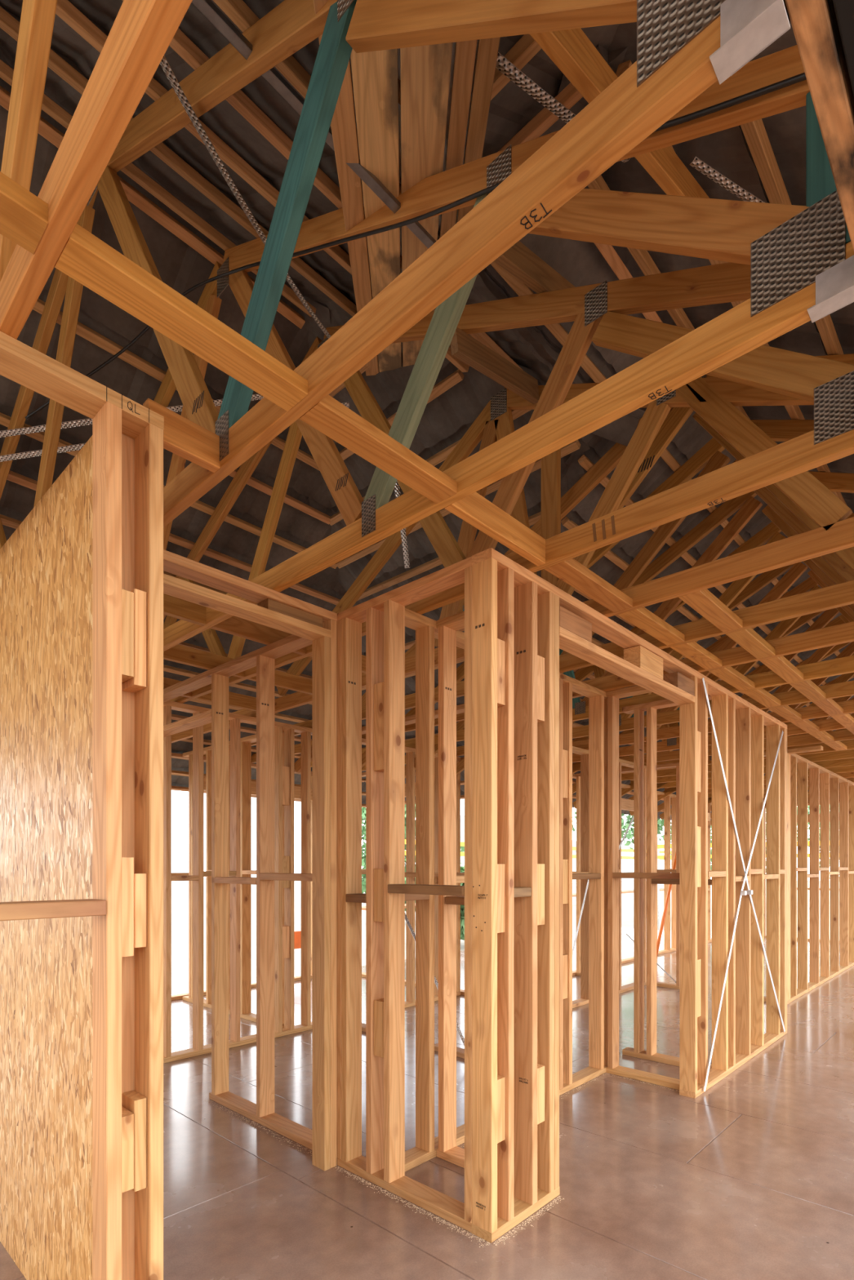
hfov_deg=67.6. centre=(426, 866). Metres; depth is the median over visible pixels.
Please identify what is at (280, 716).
batten
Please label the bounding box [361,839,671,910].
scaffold
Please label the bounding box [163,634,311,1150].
wall frame
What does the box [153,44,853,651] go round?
roof truss
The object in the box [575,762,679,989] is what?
wall frame
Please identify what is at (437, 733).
batten
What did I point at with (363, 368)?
batten
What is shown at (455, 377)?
batten
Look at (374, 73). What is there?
board
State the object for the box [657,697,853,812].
roof truss
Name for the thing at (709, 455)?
roof truss
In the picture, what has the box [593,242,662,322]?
batten
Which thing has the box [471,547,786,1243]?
wall frame
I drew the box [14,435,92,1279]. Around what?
board panel
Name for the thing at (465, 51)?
board
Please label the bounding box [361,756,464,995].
wall frame
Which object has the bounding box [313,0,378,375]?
board
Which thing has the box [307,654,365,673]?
ceiling nogging
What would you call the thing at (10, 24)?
batten
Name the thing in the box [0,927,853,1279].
floor
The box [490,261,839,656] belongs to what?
batten
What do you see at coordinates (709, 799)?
roof truss
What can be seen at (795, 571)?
roof truss
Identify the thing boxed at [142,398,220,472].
wooden beam
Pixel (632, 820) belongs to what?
strap
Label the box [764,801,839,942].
wall frame
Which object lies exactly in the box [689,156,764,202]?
strap
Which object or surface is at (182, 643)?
batten
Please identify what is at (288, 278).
strap
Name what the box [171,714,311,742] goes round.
batten
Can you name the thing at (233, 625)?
wooden beam
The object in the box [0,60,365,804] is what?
roof slope
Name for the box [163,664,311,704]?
batten
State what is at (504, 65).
strap
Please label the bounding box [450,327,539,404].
board
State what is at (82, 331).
batten
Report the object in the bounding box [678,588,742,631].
wooden beam
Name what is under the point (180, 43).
batten
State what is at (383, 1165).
wall frame
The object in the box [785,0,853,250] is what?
wooden beam
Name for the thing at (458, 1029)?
strap
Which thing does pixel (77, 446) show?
strap
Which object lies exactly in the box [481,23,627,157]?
roof hip wing
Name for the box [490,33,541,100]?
batten
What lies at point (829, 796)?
roof truss
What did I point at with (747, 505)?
roof truss
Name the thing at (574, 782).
batten
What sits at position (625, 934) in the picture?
strap
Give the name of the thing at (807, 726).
wooden beam
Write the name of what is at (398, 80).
batten
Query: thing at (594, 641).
batten
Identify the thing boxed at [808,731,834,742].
wooden beam
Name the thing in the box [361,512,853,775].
roof truss
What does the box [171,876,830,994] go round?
ground
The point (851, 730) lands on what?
wooden beam
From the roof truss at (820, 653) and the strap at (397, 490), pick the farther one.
the roof truss at (820, 653)
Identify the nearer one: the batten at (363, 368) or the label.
the label
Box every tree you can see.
[361,803,464,893]
[404,865,464,940]
[572,811,711,870]
[710,804,830,866]
[796,806,830,879]
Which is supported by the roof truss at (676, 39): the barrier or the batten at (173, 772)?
the batten at (173, 772)
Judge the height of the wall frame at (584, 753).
2.436 m
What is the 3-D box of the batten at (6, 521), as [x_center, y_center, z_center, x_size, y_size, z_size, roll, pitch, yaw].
[-3.133,-1.987,2.905,0.050,0.045,7.130,0,0,43]
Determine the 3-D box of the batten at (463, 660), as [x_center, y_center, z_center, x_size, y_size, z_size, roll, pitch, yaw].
[0.013,-1.732,5.582,2.000,0.045,0.050,0,0,43]
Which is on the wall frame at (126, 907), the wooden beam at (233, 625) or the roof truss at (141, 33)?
the roof truss at (141, 33)
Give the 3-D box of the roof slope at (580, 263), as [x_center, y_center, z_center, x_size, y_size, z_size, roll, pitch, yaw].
[2.943,-1.739,7.486,3.573,1.789,11.840,0,0,43]
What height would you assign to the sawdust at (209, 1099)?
0.002 m
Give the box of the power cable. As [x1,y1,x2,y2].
[25,71,806,419]
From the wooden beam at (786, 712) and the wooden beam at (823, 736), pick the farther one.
the wooden beam at (823, 736)
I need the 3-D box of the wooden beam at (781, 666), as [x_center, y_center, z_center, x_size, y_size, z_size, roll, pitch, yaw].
[2.028,-1.133,3.637,0.090,0.035,0.565,0,0,43]
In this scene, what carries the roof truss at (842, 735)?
on the wall frame at (584, 753)
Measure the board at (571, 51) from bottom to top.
0.431 m
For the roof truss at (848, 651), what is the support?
on the wall frame at (820, 973)
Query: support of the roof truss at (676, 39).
on the wall frame at (297, 790)
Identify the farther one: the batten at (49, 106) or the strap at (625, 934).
the strap at (625, 934)
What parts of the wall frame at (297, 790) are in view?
plate, plate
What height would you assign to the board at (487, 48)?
1.097 m
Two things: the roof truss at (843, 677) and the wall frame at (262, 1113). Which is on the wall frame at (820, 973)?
the roof truss at (843, 677)
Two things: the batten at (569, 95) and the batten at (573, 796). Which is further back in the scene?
the batten at (573, 796)
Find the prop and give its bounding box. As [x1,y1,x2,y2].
[656,853,675,959]
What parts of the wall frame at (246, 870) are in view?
plate, plate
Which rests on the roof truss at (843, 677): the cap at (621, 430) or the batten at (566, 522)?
the batten at (566, 522)
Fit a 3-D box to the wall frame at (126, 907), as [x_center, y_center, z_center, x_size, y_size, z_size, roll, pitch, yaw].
[-1.108,0.102,1.144,0.108,2.436,1.260,0,0,43]
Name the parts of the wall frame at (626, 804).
plate, plate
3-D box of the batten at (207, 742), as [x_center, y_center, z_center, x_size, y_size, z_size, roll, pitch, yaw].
[-3.766,-1.223,4.584,0.050,0.045,8.720,0,0,43]
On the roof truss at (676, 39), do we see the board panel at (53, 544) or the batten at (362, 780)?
the batten at (362, 780)
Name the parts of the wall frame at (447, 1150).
plate, plate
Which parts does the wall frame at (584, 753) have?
plate, plate, plate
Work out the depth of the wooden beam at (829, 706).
4.48 m
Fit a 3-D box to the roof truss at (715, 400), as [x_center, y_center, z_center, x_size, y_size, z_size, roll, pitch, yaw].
[-0.531,-1.763,4.089,5.941,1.295,0.037,0,0,43]
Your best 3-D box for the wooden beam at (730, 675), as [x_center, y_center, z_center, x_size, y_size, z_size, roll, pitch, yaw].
[1.831,-1.133,3.821,0.090,0.035,0.565,0,0,43]
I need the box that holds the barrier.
[293,930,301,949]
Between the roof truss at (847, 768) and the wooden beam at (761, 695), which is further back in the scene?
the roof truss at (847, 768)
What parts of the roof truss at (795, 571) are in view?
nail plate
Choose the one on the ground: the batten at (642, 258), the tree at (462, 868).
the tree at (462, 868)
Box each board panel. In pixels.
[0,531,14,1262]
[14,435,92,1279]
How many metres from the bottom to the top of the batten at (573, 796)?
0.045 m
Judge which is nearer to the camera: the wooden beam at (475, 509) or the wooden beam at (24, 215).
the wooden beam at (24, 215)
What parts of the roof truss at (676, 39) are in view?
nail plate, nail plate, nail plate, nail plate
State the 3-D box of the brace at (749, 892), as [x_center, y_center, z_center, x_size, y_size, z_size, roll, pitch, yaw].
[2.194,0.103,4.313,0.026,2.390,1.761,0,0,43]
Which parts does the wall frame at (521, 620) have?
plate, plate, plate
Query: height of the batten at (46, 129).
0.045 m
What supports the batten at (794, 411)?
on the roof truss at (770, 533)
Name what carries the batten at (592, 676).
on the roof truss at (770, 533)
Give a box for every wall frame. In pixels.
[0,331,164,1279]
[121,433,134,1279]
[163,549,337,1170]
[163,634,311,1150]
[163,700,460,1062]
[171,752,311,1000]
[182,729,284,1028]
[336,556,471,1232]
[361,703,464,1058]
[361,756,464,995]
[404,608,607,1172]
[436,610,464,1168]
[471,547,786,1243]
[572,746,646,1008]
[572,773,711,976]
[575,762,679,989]
[605,685,679,1089]
[622,694,711,1069]
[764,745,822,1004]
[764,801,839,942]
[789,753,853,1002]
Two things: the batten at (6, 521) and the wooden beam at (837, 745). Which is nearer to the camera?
the batten at (6, 521)
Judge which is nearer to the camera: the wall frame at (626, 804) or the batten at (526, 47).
the batten at (526, 47)
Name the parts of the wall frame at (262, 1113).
plate, plate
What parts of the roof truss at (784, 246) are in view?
nail plate, nail plate, nail plate, nail plate, post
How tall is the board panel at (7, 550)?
2.436 m
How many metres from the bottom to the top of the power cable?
0.978 m
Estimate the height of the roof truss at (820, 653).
1.678 m
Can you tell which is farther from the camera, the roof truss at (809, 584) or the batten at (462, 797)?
the batten at (462, 797)
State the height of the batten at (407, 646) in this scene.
0.045 m
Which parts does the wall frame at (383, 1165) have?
plate, plate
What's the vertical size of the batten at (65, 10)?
0.045 m
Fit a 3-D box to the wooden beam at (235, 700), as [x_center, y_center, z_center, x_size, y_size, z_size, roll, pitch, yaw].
[-1.346,-1.161,4.445,0.035,0.090,0.560,0,0,43]
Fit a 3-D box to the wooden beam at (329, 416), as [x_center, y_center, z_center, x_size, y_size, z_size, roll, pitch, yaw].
[-0.115,-1.133,1.749,0.085,0.035,0.510,0,0,43]
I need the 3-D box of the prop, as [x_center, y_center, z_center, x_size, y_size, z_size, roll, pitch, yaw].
[3.340,0.460,8.852,0.044,1.740,0.939,0,0,43]
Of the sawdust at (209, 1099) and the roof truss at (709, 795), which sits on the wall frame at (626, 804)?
the roof truss at (709, 795)
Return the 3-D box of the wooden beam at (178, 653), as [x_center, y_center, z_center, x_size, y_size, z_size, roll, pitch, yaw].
[-1.265,-1.161,3.579,0.035,0.090,0.525,0,0,43]
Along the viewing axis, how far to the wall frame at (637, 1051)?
4.39 m
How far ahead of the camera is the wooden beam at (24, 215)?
1.10 m
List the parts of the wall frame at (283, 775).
plate, plate, plate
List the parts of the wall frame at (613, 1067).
plate, plate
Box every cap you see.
[277,298,365,726]
[298,284,644,446]
[557,45,636,168]
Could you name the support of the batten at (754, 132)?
on the roof truss at (820, 653)
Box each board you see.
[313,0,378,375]
[350,48,401,372]
[400,42,453,366]
[433,40,477,310]
[449,36,500,346]
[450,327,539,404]
[493,240,575,293]
[528,27,709,198]
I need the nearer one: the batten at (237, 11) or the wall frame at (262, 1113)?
the batten at (237, 11)
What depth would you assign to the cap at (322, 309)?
3.89 m
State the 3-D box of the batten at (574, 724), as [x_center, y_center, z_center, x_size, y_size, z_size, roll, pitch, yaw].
[3.717,-1.450,8.904,0.050,0.045,8.630,0,0,43]
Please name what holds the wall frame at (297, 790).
on the floor
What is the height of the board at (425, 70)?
1.097 m
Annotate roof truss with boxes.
[0,0,192,339]
[0,0,786,548]
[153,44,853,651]
[163,262,853,702]
[171,376,853,742]
[203,353,853,773]
[251,419,853,768]
[293,471,853,777]
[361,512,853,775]
[572,561,853,750]
[572,577,853,762]
[572,608,853,774]
[572,615,853,794]
[572,641,853,808]
[621,653,853,796]
[627,675,853,799]
[628,697,853,815]
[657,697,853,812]
[658,713,853,819]
[707,728,839,804]
[710,740,841,811]
[710,795,839,818]
[710,799,839,826]
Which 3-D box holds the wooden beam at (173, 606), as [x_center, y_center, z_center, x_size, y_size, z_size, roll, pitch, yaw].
[-1.204,-1.161,2.766,0.035,0.090,0.510,0,0,43]
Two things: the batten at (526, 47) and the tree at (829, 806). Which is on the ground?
the tree at (829, 806)
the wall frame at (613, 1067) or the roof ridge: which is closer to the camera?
the roof ridge
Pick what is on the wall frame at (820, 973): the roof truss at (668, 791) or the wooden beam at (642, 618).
the roof truss at (668, 791)
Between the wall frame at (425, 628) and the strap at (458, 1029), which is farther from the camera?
the strap at (458, 1029)
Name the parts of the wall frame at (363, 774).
plate, plate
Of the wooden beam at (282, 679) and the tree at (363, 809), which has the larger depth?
the tree at (363, 809)
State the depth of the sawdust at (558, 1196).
2.36 m
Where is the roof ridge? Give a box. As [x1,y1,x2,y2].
[0,46,290,287]
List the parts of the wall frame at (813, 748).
plate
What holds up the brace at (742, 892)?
attached to the wall frame at (521, 620)
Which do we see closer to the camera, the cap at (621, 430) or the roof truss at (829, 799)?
the cap at (621, 430)
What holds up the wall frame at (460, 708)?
on the floor
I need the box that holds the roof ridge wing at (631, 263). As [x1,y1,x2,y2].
[626,250,751,419]
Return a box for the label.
[709,0,790,84]
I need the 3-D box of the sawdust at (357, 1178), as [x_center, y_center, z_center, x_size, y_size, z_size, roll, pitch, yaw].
[-0.098,1.319,2.500,0.843,0.002,0.051,0,0,43]
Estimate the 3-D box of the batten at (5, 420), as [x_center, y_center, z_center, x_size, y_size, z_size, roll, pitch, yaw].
[-2.926,-2.242,2.342,0.050,0.045,6.590,0,0,43]
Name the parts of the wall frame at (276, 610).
plate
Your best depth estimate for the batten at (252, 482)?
4.13 m
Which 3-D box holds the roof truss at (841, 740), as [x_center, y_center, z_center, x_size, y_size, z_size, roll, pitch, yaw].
[6.822,-1.631,9.761,5.689,1.678,0.037,0,0,43]
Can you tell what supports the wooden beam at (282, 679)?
attached to the roof truss at (715, 400)
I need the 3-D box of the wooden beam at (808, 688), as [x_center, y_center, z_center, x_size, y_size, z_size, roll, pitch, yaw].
[2.432,-1.133,4.070,0.090,0.035,0.550,0,0,43]
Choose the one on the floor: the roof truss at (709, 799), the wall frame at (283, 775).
the wall frame at (283, 775)
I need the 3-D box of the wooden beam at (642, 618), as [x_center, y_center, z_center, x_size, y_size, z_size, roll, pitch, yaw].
[1.061,-1.133,2.997,0.090,0.035,0.540,0,0,43]
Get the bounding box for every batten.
[0,5,357,316]
[0,58,315,316]
[0,85,305,328]
[0,412,337,568]
[0,514,257,604]
[6,470,340,604]
[32,298,319,471]
[55,0,469,372]
[122,0,523,370]
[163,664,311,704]
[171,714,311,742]
[171,756,364,782]
[171,769,365,795]
[171,786,365,807]
[178,641,311,679]
[180,737,301,758]
[189,698,309,722]
[191,0,436,248]
[213,0,401,186]
[229,468,330,524]
[328,355,377,396]
[329,409,530,525]
[336,440,580,568]
[339,368,464,460]
[357,511,541,600]
[361,658,464,690]
[361,733,438,748]
[397,78,400,105]
[404,628,464,649]
[404,795,464,804]
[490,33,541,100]
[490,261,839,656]
[497,82,582,151]
[560,516,810,706]
[572,722,633,745]
[572,780,663,800]
[572,795,711,819]
[573,668,622,688]
[574,588,773,711]
[577,454,826,685]
[587,174,750,419]
[591,637,604,645]
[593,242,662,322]
[615,59,846,504]
[740,118,843,355]
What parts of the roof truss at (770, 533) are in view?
nail plate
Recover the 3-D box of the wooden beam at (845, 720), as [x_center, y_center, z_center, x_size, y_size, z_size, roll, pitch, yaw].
[3.217,-1.133,4.911,0.090,0.035,0.537,0,0,43]
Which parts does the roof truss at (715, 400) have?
nail plate, post, nail plate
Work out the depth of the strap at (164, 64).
1.99 m
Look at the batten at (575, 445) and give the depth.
4.01 m
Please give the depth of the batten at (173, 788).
6.95 m
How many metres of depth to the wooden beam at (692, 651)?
3.38 m
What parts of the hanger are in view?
seat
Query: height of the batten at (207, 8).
0.016 m
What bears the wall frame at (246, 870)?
on the floor
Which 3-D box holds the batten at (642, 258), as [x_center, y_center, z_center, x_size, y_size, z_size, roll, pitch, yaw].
[4.429,-2.469,6.393,0.050,0.045,11.330,0,0,43]
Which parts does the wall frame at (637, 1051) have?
plate, plate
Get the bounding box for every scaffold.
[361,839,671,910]
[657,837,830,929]
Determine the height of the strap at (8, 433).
0.695 m
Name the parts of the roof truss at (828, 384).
nail plate, nail plate, nail plate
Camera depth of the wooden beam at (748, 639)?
3.20 m
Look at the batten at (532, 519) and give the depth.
4.60 m
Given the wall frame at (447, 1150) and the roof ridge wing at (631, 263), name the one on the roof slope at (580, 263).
the roof ridge wing at (631, 263)
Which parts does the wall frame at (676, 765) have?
plate, plate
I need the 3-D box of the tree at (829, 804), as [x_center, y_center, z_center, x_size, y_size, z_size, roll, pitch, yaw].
[14.127,-1.408,27.665,6.512,6.367,6.091,0,0,-44]
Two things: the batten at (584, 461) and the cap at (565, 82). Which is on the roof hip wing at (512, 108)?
the cap at (565, 82)
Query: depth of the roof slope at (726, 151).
2.15 m
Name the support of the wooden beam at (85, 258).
attached to the roof truss at (676, 39)
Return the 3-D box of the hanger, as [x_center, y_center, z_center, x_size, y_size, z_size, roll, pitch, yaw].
[0.807,-1.142,1.260,0.090,0.058,0.043,0,0,43]
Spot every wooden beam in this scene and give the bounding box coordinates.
[0,171,48,253]
[54,223,307,411]
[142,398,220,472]
[163,593,206,626]
[163,644,244,678]
[163,677,191,697]
[195,691,256,711]
[209,615,306,655]
[248,669,311,694]
[298,394,457,503]
[444,492,545,565]
[544,558,632,612]
[617,607,684,645]
[670,641,721,669]
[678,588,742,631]
[708,666,755,690]
[725,627,775,658]
[742,688,780,707]
[759,655,804,682]
[768,705,801,720]
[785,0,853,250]
[788,680,826,700]
[790,719,818,732]
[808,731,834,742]
[812,698,843,715]
[824,741,847,751]
[830,713,853,727]
[846,727,853,734]
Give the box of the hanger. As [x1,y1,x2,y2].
[806,254,853,322]
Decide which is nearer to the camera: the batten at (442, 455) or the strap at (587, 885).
the batten at (442, 455)
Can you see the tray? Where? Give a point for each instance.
(453, 43)
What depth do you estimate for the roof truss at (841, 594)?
3.16 m
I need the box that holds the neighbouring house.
[404,815,576,905]
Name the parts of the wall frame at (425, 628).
plate, plate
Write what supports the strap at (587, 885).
attached to the wall frame at (584, 753)
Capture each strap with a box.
[0,393,263,437]
[0,401,349,462]
[160,55,266,241]
[262,240,330,338]
[394,481,409,568]
[404,913,464,1045]
[495,51,630,162]
[572,879,588,956]
[618,816,633,849]
[625,933,676,983]
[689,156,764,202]
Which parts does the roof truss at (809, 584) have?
nail plate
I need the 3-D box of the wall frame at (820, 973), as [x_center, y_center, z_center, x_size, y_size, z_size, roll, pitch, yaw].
[5.416,0.102,8.269,0.090,2.436,5.720,0,0,43]
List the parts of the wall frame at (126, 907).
plate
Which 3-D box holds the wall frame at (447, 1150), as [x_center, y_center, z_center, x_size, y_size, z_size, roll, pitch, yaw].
[0.255,0.102,2.758,0.496,2.436,0.090,0,0,43]
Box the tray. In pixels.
[350,39,478,353]
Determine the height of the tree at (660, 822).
6.537 m
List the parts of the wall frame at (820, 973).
plate, plate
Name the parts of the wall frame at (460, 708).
plate, plate, plate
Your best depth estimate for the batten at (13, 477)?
4.33 m
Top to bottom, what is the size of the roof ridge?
0.060 m
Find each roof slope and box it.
[0,0,591,385]
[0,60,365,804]
[471,185,853,820]
[584,21,853,513]
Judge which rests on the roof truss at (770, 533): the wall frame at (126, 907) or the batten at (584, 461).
the batten at (584, 461)
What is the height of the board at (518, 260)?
0.282 m
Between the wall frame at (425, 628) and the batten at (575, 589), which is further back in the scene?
the batten at (575, 589)
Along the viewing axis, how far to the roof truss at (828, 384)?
2.16 m
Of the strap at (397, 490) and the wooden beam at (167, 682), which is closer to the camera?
the strap at (397, 490)
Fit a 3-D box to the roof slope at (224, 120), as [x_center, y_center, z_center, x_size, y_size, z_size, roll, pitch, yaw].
[-0.860,-2.030,0.365,3.484,1.773,6.560,0,0,43]
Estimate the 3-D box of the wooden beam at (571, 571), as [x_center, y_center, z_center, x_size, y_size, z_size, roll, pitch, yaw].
[0.662,-1.133,2.570,0.090,0.035,0.560,0,0,43]
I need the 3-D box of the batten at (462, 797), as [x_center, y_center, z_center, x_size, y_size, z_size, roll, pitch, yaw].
[-0.088,-0.841,8.243,2.000,0.045,0.050,0,0,43]
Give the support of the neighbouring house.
on the ground
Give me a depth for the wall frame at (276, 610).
2.77 m
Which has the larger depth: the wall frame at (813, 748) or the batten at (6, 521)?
the wall frame at (813, 748)
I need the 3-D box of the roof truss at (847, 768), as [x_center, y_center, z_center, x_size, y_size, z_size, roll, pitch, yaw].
[4.870,-1.631,7.670,5.689,1.678,0.037,0,0,43]
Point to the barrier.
(297, 935)
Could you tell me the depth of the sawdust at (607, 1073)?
3.89 m
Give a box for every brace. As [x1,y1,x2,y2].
[702,677,785,1032]
[703,729,783,1091]
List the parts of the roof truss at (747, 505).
nail plate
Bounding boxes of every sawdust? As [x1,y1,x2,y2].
[208,1098,311,1155]
[333,1166,489,1247]
[493,1195,564,1245]
[607,1073,679,1091]
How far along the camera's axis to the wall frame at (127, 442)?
1.60 m

